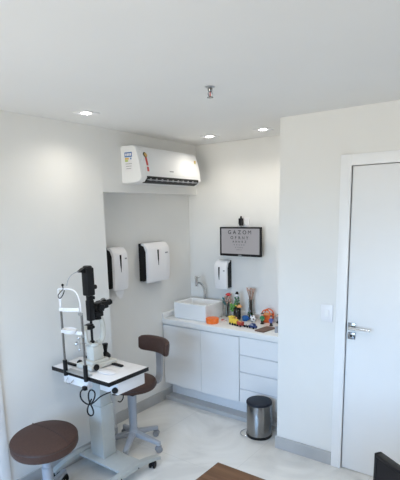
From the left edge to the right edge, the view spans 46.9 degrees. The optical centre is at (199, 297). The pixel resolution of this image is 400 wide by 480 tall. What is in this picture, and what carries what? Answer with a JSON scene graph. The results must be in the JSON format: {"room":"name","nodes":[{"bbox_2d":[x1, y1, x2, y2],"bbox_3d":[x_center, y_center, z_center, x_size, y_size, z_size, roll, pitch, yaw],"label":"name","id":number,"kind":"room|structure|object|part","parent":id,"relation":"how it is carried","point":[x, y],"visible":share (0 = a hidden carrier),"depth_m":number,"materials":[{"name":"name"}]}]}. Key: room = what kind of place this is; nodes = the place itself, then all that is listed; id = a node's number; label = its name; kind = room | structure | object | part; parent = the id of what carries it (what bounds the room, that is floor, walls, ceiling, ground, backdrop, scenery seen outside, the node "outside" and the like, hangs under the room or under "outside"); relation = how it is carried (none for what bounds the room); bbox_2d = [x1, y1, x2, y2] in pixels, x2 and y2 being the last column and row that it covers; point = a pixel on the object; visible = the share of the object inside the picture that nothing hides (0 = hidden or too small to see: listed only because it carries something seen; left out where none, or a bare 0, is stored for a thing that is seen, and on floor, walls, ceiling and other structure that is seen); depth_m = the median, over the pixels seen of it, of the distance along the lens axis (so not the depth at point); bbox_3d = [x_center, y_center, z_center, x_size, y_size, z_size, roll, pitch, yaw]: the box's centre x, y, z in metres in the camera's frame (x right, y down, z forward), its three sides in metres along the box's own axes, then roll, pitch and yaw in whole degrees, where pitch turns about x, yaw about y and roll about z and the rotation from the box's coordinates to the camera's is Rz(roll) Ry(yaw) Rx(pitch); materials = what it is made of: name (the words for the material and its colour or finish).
{"room":"examination room","nodes":[
{"label":"examination room","id":0,"kind":"room"},
{"bbox_2d":[0,110,196,479],"bbox_3d":[-1.724,0.175,2.594,0.410,2.460,5.470,7,13,36],"label":"wall","id":1,"kind":"structure","parent":0,"point":[64,199],"depth_m":3.26,"materials":[{"name":"paint"}]},
{"bbox_2d":[0,377,10,479],"bbox_3d":[-1.575,0.333,2.511,0.076,2.175,0.950,7,13,36],"label":"door","id":2,"kind":"structure","parent":1,"relation":"in","point":[5,473],"depth_m":2.97,"materials":[{"name":"paint"}]},
{"bbox_2d":[17,428,117,479],"bbox_3d":[-0.963,1.202,3.436,0.012,0.100,0.948,7,13,36],"label":"baseboard","id":3,"kind":"structure","parent":1,"relation":"attached to","point":[36,474],"depth_m":3.23,"materials":[{"name":"grey ceramic"}]},
{"bbox_2d":[106,247,127,298],"bbox_3d":[-0.689,-0.200,3.850,0.122,0.435,0.156,7,13,36],"label":"dispenser","id":4,"kind":"object","parent":1,"relation":"attached to","point":[117,260],"visible":0.99,"depth_m":3.80,"materials":[{"name":"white plastic"}]},
{"bbox_2d":[115,289,123,298],"bbox_3d":[-0.676,-0.026,3.876,0.005,0.084,0.102,7,13,36],"label":"paper towel","id":5,"kind":"object","parent":4,"relation":"hanging from","point":[119,293],"depth_m":3.88,"materials":[{"name":"white paper"}]},
{"bbox_2d":[116,386,172,427],"bbox_3d":[-0.379,1.010,4.389,0.210,0.100,1.310,7,13,36],"label":"baseboard","id":6,"kind":"structure","parent":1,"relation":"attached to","point":[151,401],"depth_m":4.38,"materials":[{"name":"grey ceramic"}]},
{"bbox_2d":[138,241,169,282],"bbox_3d":[-0.410,-0.322,4.211,0.122,0.354,0.296,7,13,36],"label":"dispenser","id":7,"kind":"object","parent":1,"relation":"attached to","point":[154,257],"visible":1,"depth_m":4.14,"materials":[{"name":"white plastic"}]},
{"bbox_2d":[121,145,200,186],"bbox_3d":[-0.301,-1.094,3.905,0.200,0.286,0.864,5,13,31],"label":"air conditioner","id":8,"kind":"object","parent":1,"relation":"attached to","point":[141,165],"visible":1,"depth_m":3.71,"materials":[{"name":"plastic"}]},
{"bbox_3d":[-0.236,-1.112,3.871,0.050,0.187,0.787,5,13,31],"label":"panel","id":9,"kind":"part","parent":8,"relation":"part of","materials":[{"name":"plastic"}]},
{"bbox_2d":[142,176,197,185],"bbox_3d":[-0.232,-0.977,3.895,0.050,0.052,0.747,5,13,31],"label":"air vent","id":10,"kind":"object","parent":8,"relation":"attached to","point":[164,180],"depth_m":3.88,"materials":[{"name":"black plastic"}]},
{"bbox_2d":[0,0,399,145],"bbox_3d":[-0.036,-0.903,1.209,4.650,0.100,5.750,7,13,36],"label":"ceiling","id":11,"kind":"structure","parent":0,"point":[146,66],"depth_m":1.93,"materials":[{"name":"paint"}]},
{"bbox_2d":[72,110,99,115],"bbox_3d":[-0.712,-1.148,2.881,0.120,0.008,0.120,7,13,36],"label":"recessed light","id":12,"kind":"object","parent":11,"relation":"in","point":[82,112],"visible":1,"depth_m":2.87,"materials":[{"name":"white plastic"}]},
{"bbox_2d":[200,135,218,137],"bbox_3d":[0.081,-1.356,3.897,0.120,0.008,0.120,7,13,36],"label":"recessed light","id":13,"kind":"object","parent":11,"relation":"in","point":[204,136],"visible":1,"depth_m":3.88,"materials":[{"name":"white plastic"}]},
{"bbox_2d":[205,85,214,98],"bbox_3d":[0.051,-1.040,2.341,0.048,0.053,0.048,7,13,36],"label":"sprinkler","id":14,"kind":"object","parent":11,"relation":"attached to","point":[210,87],"visible":1,"depth_m":2.33,"materials":[{"name":"silver metal"}]},
{"bbox_2d":[253,127,272,131],"bbox_3d":[0.493,-1.312,3.612,0.120,0.008,0.120,7,13,36],"label":"recessed light","id":15,"kind":"object","parent":11,"relation":"in","point":[264,128],"visible":1,"depth_m":3.60,"materials":[{"name":"white plastic"}]},
{"bbox_2d":[65,399,372,479],"bbox_3d":[0.018,1.612,1.682,4.650,0.100,5.750,7,13,36],"label":"floor","id":16,"kind":"structure","parent":0,"point":[193,440],"depth_m":3.55,"materials":[{"name":"tile"}]},
{"bbox_2d":[9,420,78,479],"bbox_3d":[-0.990,1.097,2.931,0.536,0.493,0.515,7,13,36],"label":"round stool","id":17,"kind":"object","parent":16,"relation":"on","point":[44,443],"visible":1,"depth_m":2.85,"materials":[{"name":"brown leather"}]},
{"bbox_3d":[-0.959,1.220,3.116,0.052,0.070,0.244,0,11,5],"label":"leg","id":18,"kind":"part","parent":17,"relation":"part of","materials":[{"name":"grey paint"}]},
{"bbox_2d":[52,356,160,479],"bbox_3d":[-0.664,0.869,3.251,0.578,0.810,0.592,7,13,36],"label":"table","id":19,"kind":"object","parent":16,"relation":"on","point":[102,451],"visible":0.91,"depth_m":3.25,"materials":[{"name":"white plastic"}]},
{"bbox_2d":[57,265,123,381],"bbox_3d":[-0.744,0.153,3.054,0.458,0.722,0.383,7,13,36],"label":"lamp","id":20,"kind":"object","parent":19,"relation":"on","point":[96,359],"visible":1,"depth_m":3.04,"materials":[{"name":"black plastic"}]},
{"bbox_3d":[-0.897,0.250,3.019,0.016,0.340,0.016,7,13,36],"label":"post","id":21,"kind":"part","parent":20,"relation":"part of","materials":[{"name":"metal"}]},
{"bbox_3d":[-0.826,0.028,2.920,0.228,0.171,0.011,7,13,36],"label":"head frame","id":22,"kind":"part","parent":20,"relation":"part of","materials":[{"name":"white plastic"}]},
{"bbox_3d":[-0.798,0.496,3.020,0.224,0.009,0.052,7,13,36],"label":"clamp rail","id":23,"kind":"part","parent":20,"relation":"part of","materials":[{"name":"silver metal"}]},
{"bbox_3d":[-0.734,0.269,2.899,0.016,0.340,0.016,7,13,36],"label":"post","id":24,"kind":"part","parent":20,"relation":"part of","materials":[{"name":"metal"}]},
{"bbox_3d":[-0.743,0.259,3.078,0.024,0.147,0.072,7,13,36],"label":"illumination arm","id":25,"kind":"part","parent":20,"relation":"part of","materials":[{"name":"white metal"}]},
{"bbox_3d":[-0.737,0.197,3.077,0.084,0.036,0.055,7,13,36],"label":"slit width knob","id":26,"kind":"part","parent":20,"relation":"part of","materials":[{"name":"black plastic"}]},
{"bbox_3d":[-0.728,0.200,3.090,0.034,0.235,0.034,7,13,36],"label":"pivot rod","id":27,"kind":"part","parent":20,"relation":"part of","materials":[{"name":"black plastic"}]},
{"bbox_3d":[-0.676,0.223,3.143,0.040,0.206,0.075,7,13,36],"label":"microscope arm","id":28,"kind":"part","parent":20,"relation":"part of","materials":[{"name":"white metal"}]},
{"bbox_2d":[80,386,123,415],"bbox_3d":[-0.608,0.663,3.036,0.199,0.209,0.303,9,15,44],"label":"power cable","id":29,"kind":"object","parent":19,"relation":"hanging from","point":[84,388],"visible":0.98,"depth_m":2.94,"materials":[{"name":"black rubber"}]},
{"bbox_3d":[-0.664,1.164,3.348,0.452,0.018,0.193,7,13,36],"label":"plate","id":30,"kind":"part","parent":19,"relation":"part of","materials":[{"name":"white metal"}]},
{"bbox_3d":[-0.545,0.599,2.954,0.040,0.040,0.026,1,11,10],"label":"knob","id":31,"kind":"part","parent":19,"relation":"part of","materials":[{"name":"black plastic"}]},
{"bbox_2d":[115,335,169,453],"bbox_3d":[-0.495,0.769,3.654,0.490,0.850,0.571,7,13,36],"label":"swivel chair","id":32,"kind":"object","parent":16,"relation":"on","point":[160,345],"visible":0.66,"depth_m":3.63,"materials":[{"name":"grey paint"}]},
{"bbox_3d":[-0.662,1.105,3.658,0.221,0.077,0.052,-3,11,-9],"label":"leg","id":33,"kind":"part","parent":32,"relation":"part of","materials":[{"name":"grey paint"}]},
{"bbox_3d":[-0.591,1.077,3.799,0.052,0.077,0.221,-7,12,-27],"label":"leg","id":34,"kind":"part","parent":32,"relation":"part of","materials":[{"name":"grey paint"}]},
{"bbox_3d":[-0.548,1.124,3.547,0.052,0.077,0.221,0,11,9],"label":"leg","id":35,"kind":"part","parent":32,"relation":"part of","materials":[{"name":"grey paint"}]},
{"bbox_3d":[-0.530,0.675,3.616,0.380,0.070,0.380,7,13,36],"label":"seat","id":36,"kind":"part","parent":32,"relation":"part of","materials":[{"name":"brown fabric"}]},
{"bbox_3d":[-0.432,1.078,3.775,0.052,0.077,0.221,9,15,44],"label":"leg","id":37,"kind":"part","parent":32,"relation":"part of","materials":[{"name":"grey paint"}]},
{"bbox_3d":[-0.406,1.107,3.619,0.221,0.077,0.052,4,12,26],"label":"leg","id":38,"kind":"part","parent":32,"relation":"part of","materials":[{"name":"grey paint"}]},
{"bbox_3d":[-0.353,0.386,3.720,0.370,0.128,0.103,9,15,44],"label":"backrest","id":39,"kind":"part","parent":32,"relation":"part of","materials":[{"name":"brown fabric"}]},
{"bbox_2d":[163,324,244,411],"bbox_3d":[0.130,0.618,4.462,0.865,0.736,0.458,7,13,36],"label":"base cabinet","id":40,"kind":"object","parent":16,"relation":"on","point":[204,365],"visible":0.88,"depth_m":4.26,"materials":[{"name":"white laminate"}]},
{"bbox_3d":[-0.167,0.575,4.399,0.448,0.591,0.018,7,13,36],"label":"door","id":41,"kind":"part","parent":40,"relation":"part of","materials":[{"name":"white laminate"}]},
{"bbox_2d":[162,314,277,342],"bbox_3d":[0.315,0.254,4.241,1.357,0.050,0.471,7,13,36],"label":"countertop","id":42,"kind":"structure","parent":40,"relation":"on","point":[223,327],"depth_m":4.10,"materials":[{"name":"white stone"}]},
{"bbox_2d":[174,297,222,321],"bbox_3d":[-0.015,0.117,4.452,0.377,0.155,0.290,7,13,36],"label":"basin","id":43,"kind":"object","parent":42,"relation":"in","point":[196,309],"visible":0.99,"depth_m":4.37,"materials":[{"name":"white ceramic"}]},
{"bbox_2d":[195,276,205,298],"bbox_3d":[0.013,-0.024,4.580,0.048,0.385,0.158,8,14,41],"label":"tap","id":44,"kind":"object","parent":42,"relation":"on","point":[196,277],"visible":0.63,"depth_m":4.54,"materials":[{"name":"silver metal"}]},
{"bbox_3d":[-0.035,-0.155,4.509,0.032,0.100,0.032,7,13,36],"label":"spout","id":45,"kind":"part","parent":44,"relation":"part of","materials":[{"name":"silver metal"}]},
{"bbox_2d":[206,316,218,323],"bbox_3d":[0.113,0.212,4.215,0.120,0.052,0.120,7,13,36],"label":"round box","id":46,"kind":"object","parent":42,"relation":"on","point":[212,319],"visible":1,"depth_m":4.17,"materials":[{"name":"orange plastic"}]},
{"bbox_2d":[206,320,218,323],"bbox_3d":[0.113,0.224,4.218,0.116,0.026,0.116,7,13,36],"label":"tray","id":47,"kind":"object","parent":46,"relation":"on","point":[207,321],"depth_m":4.17,"materials":[{"name":"orange plastic"}]},
{"bbox_2d":[162,308,276,320],"bbox_3d":[0.318,0.201,4.236,1.359,0.054,0.460,7,13,36],"label":"upstand","id":48,"kind":"structure","parent":42,"relation":"on","point":[170,312],"depth_m":4.45,"materials":[{"name":"white stone"}]},
{"bbox_2d":[222,293,231,316],"bbox_3d":[0.262,0.072,4.456,0.100,0.230,0.057,7,13,36],"label":"flower vase","id":49,"kind":"object","parent":42,"relation":"on","point":[226,303],"visible":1,"depth_m":4.44,"materials":[{"name":"clear glass"}]},
{"bbox_3d":[0.268,0.113,4.459,0.052,0.150,0.052,7,13,36],"label":"glass","id":50,"kind":"part","parent":49,"relation":"part of","materials":[{"name":"clear glass"}]},
{"bbox_2d":[228,315,238,325],"bbox_3d":[0.303,0.210,4.135,0.052,0.076,0.100,-11,14,-41],"label":"locomotive","id":51,"kind":"object","parent":42,"relation":"on","point":[232,319],"visible":0.85,"depth_m":4.12,"materials":[{"name":"yellow plastic"}]},
{"bbox_2d":[229,292,241,319],"bbox_3d":[0.339,0.077,4.330,0.134,0.264,0.084,7,13,36],"label":"bottle","id":52,"kind":"object","parent":42,"relation":"on","point":[236,310],"visible":0.99,"depth_m":4.31,"materials":[{"name":"green glass"}]},
{"bbox_2d":[233,304,240,319],"bbox_3d":[0.349,0.134,4.338,0.076,0.150,0.076,7,13,36],"label":"bottle","id":53,"kind":"object","parent":42,"relation":"on","point":[237,307],"depth_m":4.31,"materials":[{"name":"black glass"}]},
{"bbox_2d":[236,321,243,326],"bbox_3d":[0.356,0.237,4.072,0.042,0.045,0.064,-10,14,-40],"label":"wagon","id":54,"kind":"object","parent":42,"relation":"on","point":[241,323],"visible":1,"depth_m":4.05,"materials":[{"name":"red paint"}]},
{"bbox_2d":[242,315,249,320],"bbox_3d":[0.420,0.197,4.276,0.060,0.046,0.067,-4,11,-15],"label":"cup","id":55,"kind":"object","parent":42,"relation":"on","point":[244,317],"visible":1,"depth_m":4.25,"materials":[{"name":"blue plastic"}]},
{"bbox_2d":[246,288,254,319],"bbox_3d":[0.475,0.060,4.304,0.085,0.302,0.084,-3,11,-8],"label":"flower vase","id":56,"kind":"object","parent":42,"relation":"on","point":[250,300],"visible":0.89,"depth_m":4.29,"materials":[{"name":"clear glass"}]},
{"bbox_3d":[0.475,0.115,4.316,0.080,0.190,0.080,7,13,36],"label":"glass","id":57,"kind":"part","parent":56,"relation":"part of","materials":[{"name":"clear glass"}]},
{"bbox_2d":[249,323,256,328],"bbox_3d":[0.459,0.250,3.997,0.042,0.042,0.072,-11,14,-41],"label":"toy car","id":58,"kind":"object","parent":42,"relation":"on","point":[253,325],"visible":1,"depth_m":3.98,"materials":[{"name":"blue paint"}]},
{"bbox_2d":[250,315,256,321],"bbox_3d":[0.489,0.196,4.235,0.060,0.060,0.060,7,13,36],"label":"ball","id":59,"kind":"object","parent":42,"relation":"on","point":[253,318],"visible":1,"depth_m":4.21,"materials":[{"name":"white plastic"}]},
{"bbox_2d":[260,313,264,323],"bbox_3d":[0.559,0.190,4.140,0.044,0.104,0.038,0,11,8],"label":"figurine","id":60,"kind":"object","parent":42,"relation":"on","point":[262,317],"visible":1,"depth_m":4.13,"materials":[{"name":"green plastic"}]},
{"bbox_2d":[255,326,274,332],"bbox_3d":[0.557,0.275,3.937,0.094,0.012,0.180,9,15,43],"label":"wallet","id":61,"kind":"object","parent":42,"relation":"on","point":[266,328],"visible":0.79,"depth_m":3.91,"materials":[{"name":"brown leather"}]},
{"bbox_2d":[262,308,274,322],"bbox_3d":[0.617,0.167,4.209,0.133,0.122,0.104,7,13,36],"label":"basket","id":62,"kind":"object","parent":42,"relation":"on","point":[266,315],"visible":0.76,"depth_m":4.18,"materials":[{"name":"orange plastic"}]},
{"bbox_2d":[269,315,272,325],"bbox_3d":[0.627,0.207,4.067,0.040,0.094,0.034,0,11,8],"label":"figurine","id":63,"kind":"object","parent":42,"relation":"on","point":[271,316],"visible":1,"depth_m":4.06,"materials":[{"name":"blue plastic"}]},
{"bbox_3d":[0.179,0.615,4.145,0.408,0.591,0.018,7,13,36],"label":"door","id":64,"kind":"part","parent":40,"relation":"part of","materials":[{"name":"white laminate"}]},
{"bbox_2d":[166,392,276,431],"bbox_3d":[0.340,1.024,4.386,1.347,0.042,0.462,7,13,36],"label":"baseboard","id":65,"kind":"structure","parent":16,"relation":"on","point":[239,415],"depth_m":4.31,"materials":[{"name":"grey ceramic"}]},
{"bbox_2d":[239,336,277,420],"bbox_3d":[0.675,0.681,4.063,0.488,0.736,0.458,7,13,36],"label":"drawer unit","id":66,"kind":"object","parent":65,"relation":"on","point":[258,358],"visible":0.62,"depth_m":3.90,"materials":[{"name":"white laminate"}]},
{"bbox_3d":[0.539,0.439,3.836,0.485,0.154,0.018,7,13,36],"label":"drawer","id":67,"kind":"part","parent":66,"relation":"part of","materials":[{"name":"white laminate"}]},
{"bbox_3d":[0.549,0.887,3.921,0.485,0.119,0.018,7,13,36],"label":"drawer","id":68,"kind":"part","parent":66,"relation":"part of","materials":[{"name":"white laminate"}]},
{"bbox_3d":[0.542,0.595,3.866,0.485,0.142,0.018,7,13,36],"label":"drawer","id":69,"kind":"part","parent":66,"relation":"part of","materials":[{"name":"white laminate"}]},
{"bbox_3d":[0.546,0.747,3.894,0.485,0.145,0.018,7,13,36],"label":"drawer","id":70,"kind":"part","parent":66,"relation":"part of","materials":[{"name":"white laminate"}]},
{"bbox_2d":[196,462,264,479],"bbox_3d":[0.515,1.231,1.355,1.600,0.750,0.720,7,13,36],"label":"desk","id":71,"kind":"object","parent":16,"relation":"on","point":[219,471],"visible":1,"depth_m":1.94,"materials":[{"name":"brown wood"}]},
{"bbox_2d":[373,452,399,479],"bbox_3d":[0.593,0.684,1.073,0.160,0.425,0.540,-5,11,-18],"label":"monitor","id":72,"kind":"object","parent":71,"relation":"on","point":[385,468],"visible":1,"depth_m":1.25,"materials":[{"name":"black plastic"}]},
{"bbox_2d":[240,395,271,440],"bbox_3d":[0.471,0.990,3.821,0.256,0.308,0.212,7,13,36],"label":"pedal bin","id":73,"kind":"object","parent":16,"relation":"on","point":[259,408],"visible":1,"depth_m":3.73,"materials":[{"name":"silver metal"}]},
{"bbox_3d":[0.485,0.855,3.783,0.211,0.028,0.211,7,13,36],"label":"lid","id":74,"kind":"part","parent":73,"relation":"part of","materials":[{"name":"plastic"}]},
{"bbox_2d":[189,135,279,314],"bbox_3d":[0.469,-0.219,4.443,1.679,2.460,0.180,7,13,36],"label":"wall","id":75,"kind":"structure","parent":0,"point":[238,178],"depth_m":4.31,"materials":[{"name":"paint"}]},
{"bbox_2d":[214,260,231,288],"bbox_3d":[0.218,-0.219,4.450,0.141,0.277,0.106,7,13,36],"label":"dispenser","id":76,"kind":"object","parent":75,"relation":"attached to","point":[222,271],"visible":1,"depth_m":4.41,"materials":[{"name":"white plastic"}]},
{"bbox_2d":[220,227,261,256],"bbox_3d":[0.392,-0.514,4.265,0.438,0.268,0.096,7,13,36],"label":"monitor","id":77,"kind":"object","parent":75,"relation":"attached to","point":[234,241],"visible":1,"depth_m":4.22,"materials":[{"name":"black plastic"}]},
{"bbox_2d":[242,218,249,226],"bbox_3d":[0.424,-0.673,4.262,0.075,0.120,0.011,7,13,36],"label":"wall socket","id":78,"kind":"object","parent":75,"relation":"attached to","point":[246,221],"visible":0.74,"depth_m":4.25,"materials":[{"name":"white plastic"}]},
{"bbox_2d":[238,216,242,225],"bbox_3d":[0.378,-0.664,4.256,0.034,0.166,0.038,7,13,36],"label":"power adapter","id":79,"kind":"object","parent":78,"relation":"attached to","point":[240,220],"visible":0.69,"depth_m":4.24,"materials":[{"name":"black plastic"}]},
{"bbox_2d":[277,100,399,467],"bbox_3d":[2.040,0.044,2.865,2.991,2.460,0.875,7,13,36],"label":"wall","id":80,"kind":"structure","parent":0,"point":[312,145],"depth_m":3.21,"materials":[{"name":"paint"}]},
{"bbox_2d":[275,436,330,464],"bbox_3d":[0.771,1.155,3.489,0.451,0.100,0.012,7,13,36],"label":"baseboard","id":81,"kind":"structure","parent":80,"relation":"attached to","point":[301,449],"depth_m":3.48,"materials":[{"name":"grey ceramic"}]},
{"bbox_2d":[321,304,332,321],"bbox_3d":[0.877,0.111,3.195,0.086,0.120,0.012,7,13,36],"label":"light switch","id":82,"kind":"object","parent":80,"relation":"attached to","point":[326,310],"visible":1,"depth_m":3.19,"materials":[{"name":"white plastic"}]},
{"bbox_2d":[331,150,399,475],"bbox_3d":[1.320,0.199,2.892,0.950,2.175,0.110,7,13,36],"label":"door","id":83,"kind":"structure","parent":80,"relation":"in","point":[370,419],"depth_m":3.03,"materials":[{"name":"paint"}]},
{"bbox_3d":[1.026,0.262,3.124,0.050,0.046,0.014,7,13,36],"label":"lock plate","id":84,"kind":"part","parent":83,"relation":"part of","materials":[{"name":"metal"}]},
{"bbox_3d":[1.054,0.208,3.063,0.157,0.050,0.059,7,13,36],"label":"handle","id":85,"kind":"part","parent":83,"relation":"part of","materials":[{"name":"metal"}]}
]}

